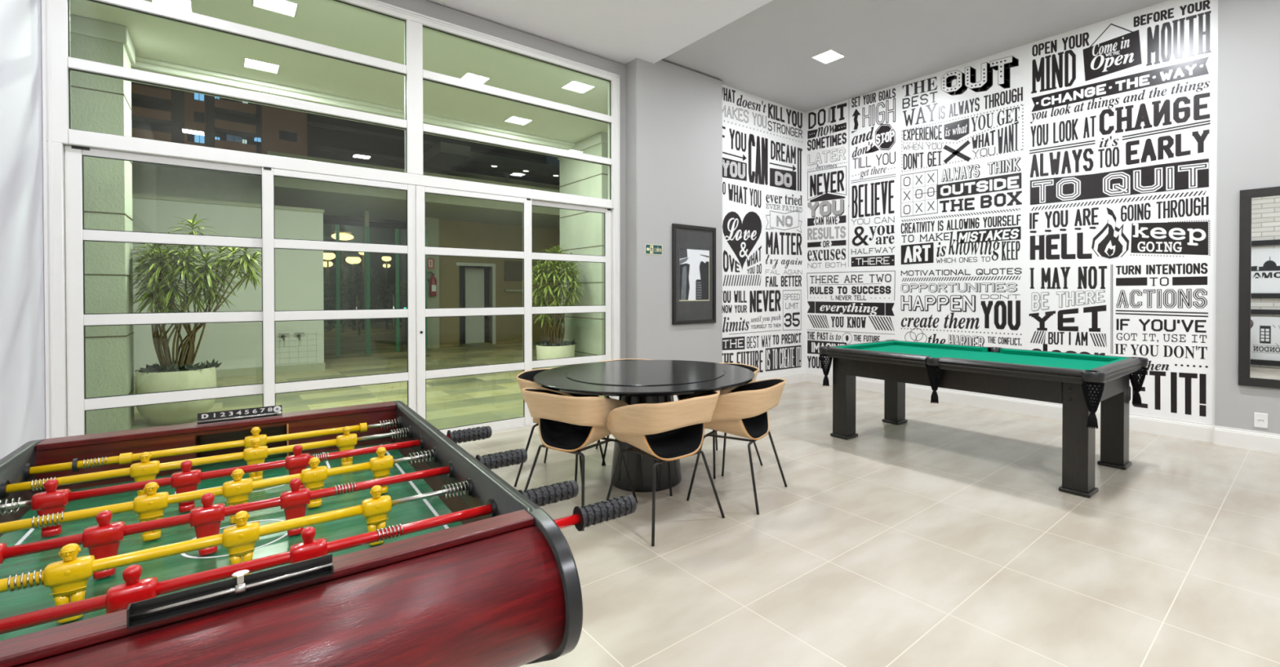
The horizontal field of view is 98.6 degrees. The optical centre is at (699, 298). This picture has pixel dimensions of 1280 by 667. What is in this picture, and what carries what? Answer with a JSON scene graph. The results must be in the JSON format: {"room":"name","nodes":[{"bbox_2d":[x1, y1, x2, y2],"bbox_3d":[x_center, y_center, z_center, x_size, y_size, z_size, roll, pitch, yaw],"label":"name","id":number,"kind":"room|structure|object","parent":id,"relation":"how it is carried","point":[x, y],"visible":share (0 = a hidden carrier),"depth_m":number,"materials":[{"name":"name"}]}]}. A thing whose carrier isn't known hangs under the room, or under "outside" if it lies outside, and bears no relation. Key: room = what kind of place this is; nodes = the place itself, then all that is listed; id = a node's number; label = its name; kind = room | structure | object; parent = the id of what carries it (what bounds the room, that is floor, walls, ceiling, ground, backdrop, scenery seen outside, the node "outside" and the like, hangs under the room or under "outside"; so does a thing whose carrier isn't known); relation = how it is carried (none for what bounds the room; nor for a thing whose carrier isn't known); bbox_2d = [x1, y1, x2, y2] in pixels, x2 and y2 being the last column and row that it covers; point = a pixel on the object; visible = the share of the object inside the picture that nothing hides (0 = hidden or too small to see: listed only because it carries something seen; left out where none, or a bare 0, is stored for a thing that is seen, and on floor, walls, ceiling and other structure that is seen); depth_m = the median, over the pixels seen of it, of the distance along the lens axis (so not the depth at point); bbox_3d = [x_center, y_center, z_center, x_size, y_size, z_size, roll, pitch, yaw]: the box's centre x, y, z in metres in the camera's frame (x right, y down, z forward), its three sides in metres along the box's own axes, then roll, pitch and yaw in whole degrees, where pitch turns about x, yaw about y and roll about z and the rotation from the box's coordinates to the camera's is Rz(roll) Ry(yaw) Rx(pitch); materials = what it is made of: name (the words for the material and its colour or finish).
{"room":"common room","nodes":[
{"label":"common room","id":0,"kind":"room"},
{"bbox_2d":[0,0,45,459],"bbox_3d":[-3.666,-0.684,2.788,0.150,4.020,1.830,0,1,-41],"label":"curtain","id":1,"kind":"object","parent":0,"point":[22,335],"depth_m":3.09,"materials":[{"name":"white fabric"}]},
{"bbox_2d":[266,151,559,229],"bbox_3d":[-5.303,-2.326,14.133,9.380,0.610,3.700,0,1,-41],"label":"roof lobby","id":2,"kind":"structure","parent":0,"point":[336,199],"depth_m":11.82,"materials":[{"name":"grey paint"}]},
{"bbox_2d":[439,219,559,346],"bbox_3d":[-4.786,-0.396,15.862,5.349,3.280,0.200,0,1,-41],"label":"wall","id":3,"kind":"structure","parent":0,"point":[452,233],"depth_m":15.03,"materials":[{"name":"brown paint"}]},
{"bbox_2d":[456,262,495,343],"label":"door","id":4,"kind":"structure","parent":3,"relation":"in","point":[471,278],"depth_m":15.24,"materials":[{"name":"grey metal"}]},
{"bbox_2d":[504,260,559,291],"bbox_3d":[-4.066,-0.615,16.289,3.500,0.850,0.100,0,1,-41],"label":"panel","id":5,"kind":"object","parent":3,"relation":"attached to","point":[513,270],"visible":0.36,"depth_m":15.32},
{"bbox_2d":[377,0,626,359],"bbox_3d":[-2.626,-0.697,4.950,4.560,4.008,0.120,0,1,-41],"label":"wall","id":6,"kind":"structure","parent":0,"point":[424,7],"depth_m":5.87,"materials":[{"name":"white paint"}]},
{"bbox_2d":[40,0,620,438],"bbox_3d":[-2.575,-0.619,4.923,4.304,3.853,0.118,0,1,-41],"label":"window","id":7,"kind":"structure","parent":6,"relation":"in","point":[57,64],"depth_m":4.29,"materials":[{"name":"white metal"}]},
{"bbox_2d":[64,145,263,436],"bbox_3d":[-3.739,0.152,3.932,1.066,2.304,0.040,0,1,-41],"label":"door","id":8,"kind":"structure","parent":7,"relation":"attached to","point":[76,234],"depth_m":3.69,"materials":[{"name":"white metal"}]},
{"bbox_2d":[262,167,416,412],"bbox_3d":[-2.953,0.147,4.557,1.070,2.304,0.040,0,1,-41],"label":"door","id":9,"kind":"structure","parent":7,"relation":"attached to","point":[269,243],"depth_m":4.46,"materials":[{"name":"white metal"}]},
{"bbox_2d":[415,185,532,435],"bbox_3d":[-2.138,0.141,5.268,1.084,2.304,0.040,0,1,-41],"label":"door","id":10,"kind":"structure","parent":7,"relation":"attached to","point":[422,313],"depth_m":5.20,"materials":[{"name":"white metal"}]},
{"bbox_2d":[522,200,611,422],"bbox_3d":[-1.416,0.135,5.959,1.040,2.304,0.040,0,1,-41],"label":"door","id":11,"kind":"structure","parent":7,"relation":"attached to","point":[606,259],"depth_m":6.08,"materials":[{"name":"white metal"}]},
{"bbox_2d":[425,0,773,64],"bbox_3d":[0.171,-2.801,1.871,4.850,0.230,8.230,0,1,-41],"label":"ceiling","id":12,"kind":"structure","parent":0,"point":[622,32],"depth_m":5.35,"materials":[{"name":"white paint"}]},
{"bbox_2d":[435,0,448,4],"bbox_3d":[-2.340,-2.696,4.970,0.110,0.034,0.110,0,1,-41],"label":"smoke detector","id":13,"kind":"object","parent":12,"relation":"attached to","point":[441,2],"visible":1,"depth_m":4.97,"materials":[{"name":"white plastic"}]},
{"bbox_2d":[624,57,722,362],"bbox_3d":[-0.334,-0.761,6.816,1.348,4.106,0.380,0,1,-41],"label":"wall column","id":14,"kind":"structure","parent":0,"point":[673,113],"depth_m":6.50,"materials":[{"name":"white paint"}]},
{"bbox_2d":[644,244,662,254],"bbox_3d":[-0.537,-0.566,6.385,0.242,0.116,0.006,0,1,-41],"label":"exit sign","id":15,"kind":"object","parent":14,"relation":"attached to","point":[651,249],"visible":1,"depth_m":6.38,"materials":[{"name":"green plastic"}]},
{"bbox_2d":[671,223,715,324],"bbox_3d":[-0.065,-0.288,6.781,0.694,1.210,0.034,0,1,-41],"label":"framed picture","id":16,"kind":"object","parent":14,"relation":"attached to","point":[693,246],"visible":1,"depth_m":6.77,"materials":[{"name":"black paint"}]},
{"bbox_2d":[679,248,709,301],"bbox_3d":[-0.066,-0.283,6.782,0.491,0.634,0.001,0,1,-41],"label":"photograph","id":17,"kind":"object","parent":16,"relation":"attached to","point":[694,263],"depth_m":6.78},
{"bbox_2d":[673,390,719,400],"bbox_3d":[-0.267,1.210,6.755,1.380,0.165,0.206,0,1,-41],"label":"baseboard","id":18,"kind":"object","parent":14,"relation":"attached to","point":[675,397],"depth_m":6.59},
{"bbox_2d":[457,381,1279,666],"bbox_3d":[1.370,1.385,2.966,8.050,0.120,8.250,0,1,-41],"label":"floor","id":19,"kind":"structure","parent":0,"point":[946,535],"depth_m":2.87,"materials":[{"name":"tile"}]},
{"bbox_2d":[0,400,636,666],"bbox_3d":[-1.074,0.857,1.326,1.336,0.964,1.704,0,1,-39],"label":"table","id":20,"kind":"object","parent":19,"relation":"on","point":[363,535],"visible":1,"depth_m":1.03,"materials":[{"name":"red wood"}]},
{"bbox_2d":[126,553,333,629],"bbox_3d":[-0.639,0.402,0.760,0.216,0.024,0.018,0,1,-39],"label":"score counter","id":21,"kind":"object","parent":20,"relation":"on","point":[150,603],"depth_m":0.75,"materials":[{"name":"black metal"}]},
{"bbox_2d":[196,404,282,425],"bbox_3d":[-1.525,0.387,1.821,0.216,0.034,0.022,0,1,-39],"label":"scoreboard","id":22,"kind":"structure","parent":20,"relation":"on","point":[271,409],"depth_m":1.82,"materials":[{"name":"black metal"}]},
{"bbox_2d":[513,368,605,486],"bbox_3d":[-1.043,0.932,4.070,0.550,0.770,0.603,0,0,6],"label":"dining chair","id":23,"kind":"object","parent":19,"relation":"on","point":[525,379],"visible":0.23,"depth_m":3.89,"materials":[{"name":"beige wood"}]},
{"bbox_2d":[521,387,637,530],"bbox_3d":[-0.779,0.938,3.447,0.603,0.770,0.550,0,1,32],"label":"dining chair","id":24,"kind":"object","parent":19,"relation":"on","point":[566,424],"visible":0.9,"depth_m":3.28,"materials":[{"name":"beige wood"}]},
{"bbox_2d":[595,358,653,465],"bbox_3d":[-0.580,0.928,4.625,0.603,0.770,0.550,0,1,-16],"label":"dining chair","id":25,"kind":"object","parent":19,"relation":"on","point":[606,445],"visible":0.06,"depth_m":4.77,"materials":[{"name":"beige wood"}]},
{"bbox_2d":[533,360,755,492],"bbox_3d":[-0.388,0.926,3.969,1.564,0.780,1.564,0,1,-41],"label":"round table","id":26,"kind":"object","parent":19,"relation":"on","point":[634,381],"visible":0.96,"depth_m":3.75,"materials":[{"name":"black wood"}]},
{"bbox_2d":[605,391,724,546],"bbox_3d":[-0.207,0.939,3.273,0.603,0.770,0.550,0,1,-43],"label":"dining chair","id":27,"kind":"object","parent":19,"relation":"on","point":[670,431],"visible":1,"depth_m":3.12,"materials":[{"name":"beige wood"}]},
{"bbox_2d":[676,362,762,479],"bbox_3d":[0.142,0.930,4.365,0.550,0.770,0.603,0,1,-39],"label":"dining chair","id":28,"kind":"object","parent":19,"relation":"on","point":[755,370],"visible":0.09,"depth_m":4.29,"materials":[{"name":"beige wood"}]},
{"bbox_2d":[686,377,786,514],"bbox_3d":[0.280,0.936,3.687,0.550,0.770,0.603,0,1,27],"label":"dining chair","id":29,"kind":"object","parent":19,"relation":"on","point":[742,411],"visible":0.89,"depth_m":3.49,"materials":[{"name":"beige wood"}]},
{"bbox_2d":[818,339,1148,497],"bbox_3d":[2.312,0.887,4.739,1.294,0.845,2.244,0,1,-40],"label":"pool table","id":30,"kind":"object","parent":19,"relation":"on","point":[1079,382],"visible":1,"depth_m":4.26,"materials":[{"name":"black wood"}]},
{"bbox_2d":[836,340,894,349],"bbox_3d":[1.669,0.479,5.497,1.080,0.041,0.048,0,1,-40],"label":"cushion","id":31,"kind":"object","parent":30,"relation":"on","point":[888,343],"depth_m":5.52,"materials":[{"name":"fabric"}]},
{"bbox_2d":[835,346,928,355],"bbox_3d":[1.569,0.485,4.808,0.048,0.041,0.960,0,1,-40],"label":"cushion","id":32,"kind":"object","parent":30,"relation":"on","point":[836,347],"depth_m":4.77,"materials":[{"name":"fabric"}]},
{"bbox_2d":[893,340,987,351],"bbox_3d":[2.364,0.479,5.481,0.048,0.041,0.960,0,1,-40],"label":"cushion","id":33,"kind":"object","parent":30,"relation":"on","point":[922,344],"depth_m":5.42,"materials":[{"name":"fabric"}]},
{"bbox_2d":[953,357,1084,369],"bbox_3d":[2.259,0.492,3.991,0.048,0.041,0.960,0,1,-40],"label":"cushion","id":34,"kind":"object","parent":30,"relation":"on","point":[953,357],"depth_m":3.90,"materials":[{"name":"fabric"}]},
{"bbox_2d":[1000,348,1122,361],"bbox_3d":[3.055,0.486,4.664,0.048,0.041,0.960,0,1,-40],"label":"cushion","id":35,"kind":"object","parent":30,"relation":"on","point":[1005,351],"depth_m":4.64,"materials":[{"name":"fabric"}]},
{"bbox_2d":[1084,357,1128,371],"bbox_3d":[2.955,0.492,3.975,1.080,0.041,0.048,0,1,-40],"label":"cushion","id":36,"kind":"object","parent":30,"relation":"on","point":[1119,359],"depth_m":3.90,"materials":[{"name":"fabric"}]},
{"bbox_2d":[662,0,1168,112],"bbox_3d":[3.148,-2.874,4.581,3.199,0.130,8.400,0,1,-41],"label":"ceiling","id":37,"kind":"structure","parent":0,"point":[766,52],"depth_m":5.98,"materials":[{"name":"white paint"}]},
{"bbox_2d":[810,48,845,64],"bbox_3d":[1.500,-2.821,6.409,0.284,0.008,0.284,0,1,-41],"label":"recessed light","id":38,"kind":"object","parent":37,"relation":"in","point":[830,55],"visible":1,"depth_m":6.40,"materials":[{"name":"white plastic"}]},
{"bbox_2d":[804,0,1168,161],"bbox_3d":[3.161,-0.768,6.767,0.150,4.120,4.730,0,1,-41],"label":"wall","id":39,"kind":"structure","parent":0,"point":[1168,0],"depth_m":8.41,"materials":[{"name":"white paint"}]},
{"bbox_2d":[804,0,1217,424],"bbox_3d":[3.136,-0.849,6.676,0.002,3.954,4.625,0,1,-41],"label":"wallpaper","id":40,"kind":"object","parent":39,"relation":"attached to","point":[1057,193],"visible":0.99,"depth_m":6.00,"materials":[{"name":"paper"}]},
{"bbox_2d":[804,370,1279,453],"bbox_3d":[4.192,1.221,5.454,0.086,0.165,7.890,0,1,-41],"label":"baseboard","id":41,"kind":"structure","parent":39,"relation":"attached to","point":[1198,431],"depth_m":5.59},
{"bbox_2d":[1214,0,1279,434],"bbox_3d":[5.818,-0.742,3.684,0.200,4.120,3.410,0,1,-41],"label":"wall","id":42,"kind":"structure","parent":0,"point":[1248,81],"depth_m":4.79,"materials":[{"name":"white paint"}]},
{"bbox_2d":[1238,186,1279,388],"bbox_3d":[5.059,-0.086,4.381,0.035,1.696,1.070,0,1,-41],"label":"picture frame","id":43,"kind":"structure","parent":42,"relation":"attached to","point":[1259,304],"depth_m":4.69,"materials":[{"name":"black paint"}]},
{"bbox_2d":[1249,195,1279,379],"bbox_3d":[5.066,-0.086,4.387,0.008,1.580,0.950,0,1,-41],"label":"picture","id":44,"kind":"object","parent":43,"relation":"attached to","point":[1264,210],"depth_m":4.67},
{"bbox_2d":[1253,412,1267,428],"bbox_3d":[4.808,1.048,4.696,0.011,0.126,0.084,0,1,-41],"label":"wall outlet","id":45,"kind":"object","parent":42,"relation":"attached to","point":[1260,420],"visible":1,"depth_m":4.69,"materials":[{"name":"white plastic"}]},
{"bbox_3d":[0.903,-0.778,7.902,1.960,4.120,0.150,0,1,-41],"label":"wall","id":46,"kind":"structure","parent":0,"visible":0},
{"bbox_2d":[722,84,804,377],"bbox_3d":[0.918,-0.859,7.811,1.847,3.954,0.002,0,1,-41],"label":"wallpaper","id":47,"kind":"object","parent":46,"relation":"attached to","point":[763,140],"visible":0.99,"depth_m":7.79,"materials":[{"name":"paper"}]},
{"bbox_2d":[755,370,804,384],"bbox_3d":[0.923,1.200,7.826,1.852,0.165,0.016,0,1,-41],"label":"baseboard","id":48,"kind":"structure","parent":46,"relation":"attached to","point":[796,376],"depth_m":8.19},
{"label":"outside","id":49,"kind":"structure","parent":0,"visible":0},
{"bbox_2d":[131,81,306,155],"bbox_3d":[-71.183,-25.334,79.681,21.800,52.000,14.000,0,1,-41],"label":"apartment tower","id":50,"kind":"structure","parent":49,"point":[157,113],"depth_m":75.91,"materials":[{"name":"black"}]},
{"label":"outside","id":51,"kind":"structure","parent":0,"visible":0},
{"bbox_2d":[306,112,546,260],"bbox_3d":[-49.559,-21.528,102.235,40.000,44.000,10.500,0,1,-41],"label":"block","id":52,"kind":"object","parent":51,"point":[327,137],"visible":0.02,"depth_m":90.85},
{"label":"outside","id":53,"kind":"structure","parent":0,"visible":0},
{"bbox_2d":[129,318,604,429],"bbox_3d":[-9.572,1.232,23.147,44.000,0.100,36.549,0,1,-41],"label":"floor","id":54,"kind":"structure","parent":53,"point":[457,401],"depth_m":8.49,"materials":[{"name":"tile"}]},
{"bbox_2d":[70,13,135,434],"bbox_3d":[-6.722,-0.662,4.872,2.345,4.000,0.670,0,1,-41],"label":"column","id":55,"kind":"object","parent":54,"relation":"on","point":[101,104],"visible":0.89,"depth_m":5.31,"materials":[{"name":"white paint"}]},
{"bbox_2d":[70,0,608,151],"bbox_3d":[-2.467,-2.743,7.367,12.000,0.340,3.460,0,1,-41],"label":"ceiling","id":56,"kind":"structure","parent":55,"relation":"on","point":[162,46],"depth_m":6.31,"materials":[{"name":"white paint"}]},
{"bbox_2d":[243,57,280,74],"bbox_3d":[-5.042,-2.670,6.302,0.324,0.008,0.324,0,1,-41],"label":"recessed light","id":57,"kind":"object","parent":56,"relation":"in","point":[249,63],"visible":1,"depth_m":6.29,"materials":[{"name":"white plastic"}]},
{"bbox_2d":[251,0,299,17],"bbox_3d":[-3.849,-2.659,4.966,0.324,0.008,0.324,0,1,-41],"label":"recessed light","id":58,"kind":"object","parent":56,"relation":"in","point":[286,7],"visible":1,"depth_m":4.99,"materials":[{"name":"white plastic"}]},
{"bbox_2d":[503,115,533,125],"bbox_3d":[-2.751,-2.687,8.301,0.324,0.008,0.324,0,1,-41],"label":"recessed light","id":59,"kind":"object","parent":56,"relation":"in","point":[513,119],"visible":1,"depth_m":8.28,"materials":[{"name":"white plastic"}]},
{"bbox_2d":[506,116,530,124],"bbox_3d":[-2.751,-2.688,8.301,0.300,0.004,0.300,0,1,-41],"label":"diffuser","id":60,"kind":"object","parent":59,"relation":"attached to","point":[517,120],"depth_m":8.28,"materials":[{"name":"white plastic"}]},
{"bbox_2d":[560,80,595,93],"bbox_3d":[-1.546,-2.676,6.950,0.324,0.008,0.324,0,1,-41],"label":"recessed light","id":61,"kind":"object","parent":56,"relation":"in","point":[574,86],"visible":1,"depth_m":6.94,"materials":[{"name":"white plastic"}]},
{"bbox_2d":[134,364,216,425],"bbox_3d":[-5.670,1.047,5.944,0.640,0.565,0.640,0,1,-41],"label":"planter","id":62,"kind":"object","parent":54,"relation":"on","point":[160,380],"depth_m":5.73,"materials":[{"name":"ceramic"}]},
{"bbox_2d":[128,213,262,425],"bbox_3d":[-5.420,0.214,5.936,1.486,2.231,0.944,0,0,-3],"label":"dracaena","id":63,"kind":"object","parent":54,"relation":"on","point":[175,375],"visible":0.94,"depth_m":5.79,"materials":[{"name":"plant"}]},
{"bbox_2d":[132,161,261,204],"bbox_3d":[-11.778,-0.546,7.104,9.600,3.730,0.400,0,1,-41],"label":"wall","id":64,"kind":"structure","parent":54,"relation":"on","point":[148,179],"depth_m":9.55,"materials":[{"name":"grey paint"}]},
{"bbox_2d":[132,193,324,384],"bbox_3d":[-9.662,-0.130,7.573,7.400,2.890,0.320,0,1,-41],"label":"wall","id":65,"kind":"structure","parent":54,"relation":"on","point":[299,273],"depth_m":9.18,"materials":[{"name":"paint"}]},
{"bbox_2d":[278,333,288,340],"bbox_3d":[-7.202,0.672,9.479,0.124,0.116,0.122,0,0,1],"label":"tap","id":66,"kind":"object","parent":65,"relation":"attached to","point":[283,336],"visible":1,"depth_m":9.47,"materials":[{"name":"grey metal"}]},
{"bbox_2d":[293,333,304,339],"bbox_3d":[-7.036,0.671,9.623,0.124,0.116,0.122,0,0,1],"label":"tap","id":67,"kind":"object","parent":65,"relation":"attached to","point":[299,335],"visible":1,"depth_m":9.61,"materials":[{"name":"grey metal"}]},
{"bbox_2d":[323,260,333,329],"bbox_3d":[-14.287,-0.121,20.979,0.400,2.642,0.390,0,1,-41],"label":"street lamp","id":68,"kind":"object","parent":54,"relation":"on","point":[331,264],"visible":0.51,"depth_m":20.94,"materials":[{"name":"black metal"}]},
{"bbox_2d":[323,251,335,331],"bbox_3d":[-13.580,-0.246,20.001,0.480,2.908,0.468,0,1,-41],"label":"street lamp","id":69,"kind":"object","parent":54,"relation":"on","point":[327,255],"visible":0.76,"depth_m":19.97,"materials":[{"name":"black metal"}]},
{"bbox_2d":[327,223,337,356],"bbox_3d":[-8.180,-0.173,11.973,0.460,2.900,0.040,0,1,-41],"label":"glass screen","id":70,"kind":"object","parent":54,"relation":"on","point":[336,259],"visible":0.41,"depth_m":12.10,"materials":[{"name":"glass"}]},
{"bbox_2d":[323,279,350,332],"bbox_3d":[-11.476,0.326,16.517,1.627,1.826,1.693,0,1,-41],"label":"shrub","id":71,"kind":"object","parent":54,"relation":"on","point":[326,282],"visible":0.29,"depth_m":16.64,"materials":[{"name":"green plant"}]},
{"bbox_2d":[341,320,345,332],"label":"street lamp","id":72,"kind":"object","parent":54,"relation":"on","point":[343,323],"depth_m":19.44,"materials":[{"name":"black metal"}]},
{"bbox_2d":[339,230,353,239],"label":"street lamp","id":73,"kind":"object","parent":54,"relation":"on","point":[344,235],"depth_m":19.30,"materials":[{"name":"black glass"}]},
{"bbox_2d":[337,224,368,355],"bbox_3d":[-7.774,-0.175,12.291,0.590,2.900,0.095,0,1,-41],"label":"glass screen","id":74,"kind":"object","parent":54,"relation":"on","point":[338,225],"visible":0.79,"depth_m":12.29,"materials":[{"name":"glass"}]},
{"bbox_2d":[345,255,360,330],"bbox_3d":[-12.978,-0.194,20.528,0.500,2.795,0.488,0,1,-41],"label":"street lamp","id":75,"kind":"object","parent":54,"relation":"on","point":[353,260],"visible":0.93,"depth_m":20.47,"materials":[{"name":"black metal"}]},
{"bbox_2d":[324,262,391,335],"bbox_3d":[-11.220,0.036,18.059,1.926,2.379,1.824,0,1,-41],"label":"tree","id":76,"kind":"object","parent":54,"relation":"on","point":[341,280],"visible":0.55,"depth_m":18.01,"materials":[{"name":"green plant"}]},
{"bbox_2d":[358,252,364,329],"bbox_3d":[-12.736,-0.316,20.737,0.320,3.036,0.312,0,1,-41],"label":"street lamp","id":77,"kind":"object","parent":54,"relation":"on","point":[360,253],"visible":0.35,"depth_m":20.71,"materials":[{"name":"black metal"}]},
{"bbox_2d":[364,210,368,353],"bbox_3d":[-7.672,-0.368,12.614,0.090,3.280,0.100,0,1,-41],"label":"column lobby","id":78,"kind":"structure","parent":54,"relation":"on","point":[366,212],"depth_m":12.56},
{"bbox_2d":[367,226,398,353],"bbox_3d":[-7.329,-0.179,12.679,0.610,2.900,0.095,0,1,-41],"label":"glass screen","id":79,"kind":"object","parent":54,"relation":"on","point":[368,228],"visible":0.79,"depth_m":12.78,"materials":[{"name":"glass"}]},
{"bbox_2d":[381,255,391,328],"bbox_3d":[-12.149,-0.223,21.251,0.340,2.842,0.332,0,1,-41],"label":"street lamp","id":80,"kind":"object","parent":54,"relation":"on","point":[386,258],"visible":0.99,"depth_m":21.22,"materials":[{"name":"black metal"}]},
{"bbox_2d":[382,263,390,326],"bbox_3d":[-12.757,-0.113,22.314,0.280,2.602,0.273,0,1,-41],"label":"street lamp","id":81,"kind":"object","parent":54,"relation":"on","point":[384,264],"visible":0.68,"depth_m":22.23,"materials":[{"name":"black metal"}]},
{"bbox_2d":[379,279,406,327],"bbox_3d":[-9.919,0.278,18.529,1.587,1.886,1.664,0,1,-41],"label":"shrub","id":82,"kind":"object","parent":54,"relation":"on","point":[400,281],"visible":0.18,"depth_m":18.24,"materials":[{"name":"green plant"}]},
{"bbox_2d":[401,297,407,349],"bbox_3d":[-7.247,0.630,13.450,0.120,1.270,0.072,0,1,-41],"label":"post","id":83,"kind":"object","parent":54,"relation":"on","point":[404,321],"visible":0.62,"depth_m":13.43,"materials":[{"name":"black"}]},
{"bbox_2d":[323,257,489,323],"bbox_3d":[-17.564,-0.347,24.687,22.000,3.030,0.300,0,1,-41],"label":"wall","id":84,"kind":"structure","parent":54,"relation":"on","point":[375,264],"depth_m":26.30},
{"bbox_2d":[342,251,343,278],"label":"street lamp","id":85,"kind":"object","parent":84,"relation":"on","point":[342,251],"depth_m":19.43,"materials":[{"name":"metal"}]},
{"bbox_2d":[342,282,344,308],"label":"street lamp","id":86,"kind":"object","parent":84,"relation":"on","point":[343,306],"depth_m":19.44,"materials":[{"name":"black metal"}]},
{"bbox_2d":[396,228,427,351],"bbox_3d":[-6.880,-0.182,13.107,0.650,2.900,0.040,0,1,-41],"label":"glass screen","id":87,"kind":"object","parent":54,"relation":"on","point":[397,233],"visible":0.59,"depth_m":12.91,"materials":[{"name":"glass"}]},
{"bbox_2d":[425,217,439,348],"bbox_3d":[-6.887,-0.379,13.896,0.400,3.280,0.400,0,1,-41],"label":"pier","id":88,"kind":"structure","parent":54,"relation":"on","point":[432,224],"depth_m":13.79,"materials":[{"name":"paint"}]},
{"bbox_2d":[426,257,434,268],"bbox_3d":[-6.787,-0.868,13.701,0.260,0.260,0.009,0,1,-41],"label":"sign","id":89,"kind":"object","parent":88,"relation":"attached to","point":[430,261],"visible":0.66,"depth_m":13.73,"materials":[{"name":"red plastic"}]},
{"bbox_2d":[426,271,436,296],"bbox_3d":[-6.713,-0.354,13.674,0.255,0.613,0.166,0,1,-41],"label":"fire extinguisher","id":90,"kind":"object","parent":88,"relation":"attached to","point":[433,282],"visible":0.96,"depth_m":13.64,"materials":[{"name":"red metal"}]},
{"bbox_2d":[536,344,574,368],"bbox_3d":[-2.411,1.039,9.160,0.630,0.525,0.630,0,1,-41],"label":"planter","id":91,"kind":"object","parent":54,"relation":"on","point":[543,351],"depth_m":8.90,"materials":[{"name":"ceramic"}]},
{"bbox_2d":[532,244,585,368],"bbox_3d":[-2.421,0.196,9.057,0.915,2.212,0.970,0,1,-41],"label":"dracaena","id":92,"kind":"object","parent":54,"relation":"on","point":[552,348],"visible":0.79,"depth_m":8.99,"materials":[{"name":"plant"}]},
{"bbox_2d":[557,132,608,356],"bbox_3d":[-1.215,-0.708,10.269,2.380,4.000,1.540,0,1,-41],"label":"column","id":93,"kind":"object","parent":54,"relation":"on","point":[582,233],"visible":0.28,"depth_m":9.31,"materials":[{"name":"paint"}]},
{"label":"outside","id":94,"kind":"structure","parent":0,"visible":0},
{"bbox_2d":[422,142,559,181],"bbox_3d":[-5.326,-4.205,21.596,11.580,0.500,8.400,0,1,-41],"label":"roof","id":95,"kind":"structure","parent":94,"point":[443,155],"depth_m":16.88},
{"bbox_2d":[422,166,559,190],"bbox_3d":[-4.155,-3.438,20.169,11.700,1.430,0.700,0,1,-41],"label":"window","id":96,"kind":"structure","parent":95,"relation":"attached to","point":[454,171],"depth_m":17.79,"materials":[{"name":"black glass"}]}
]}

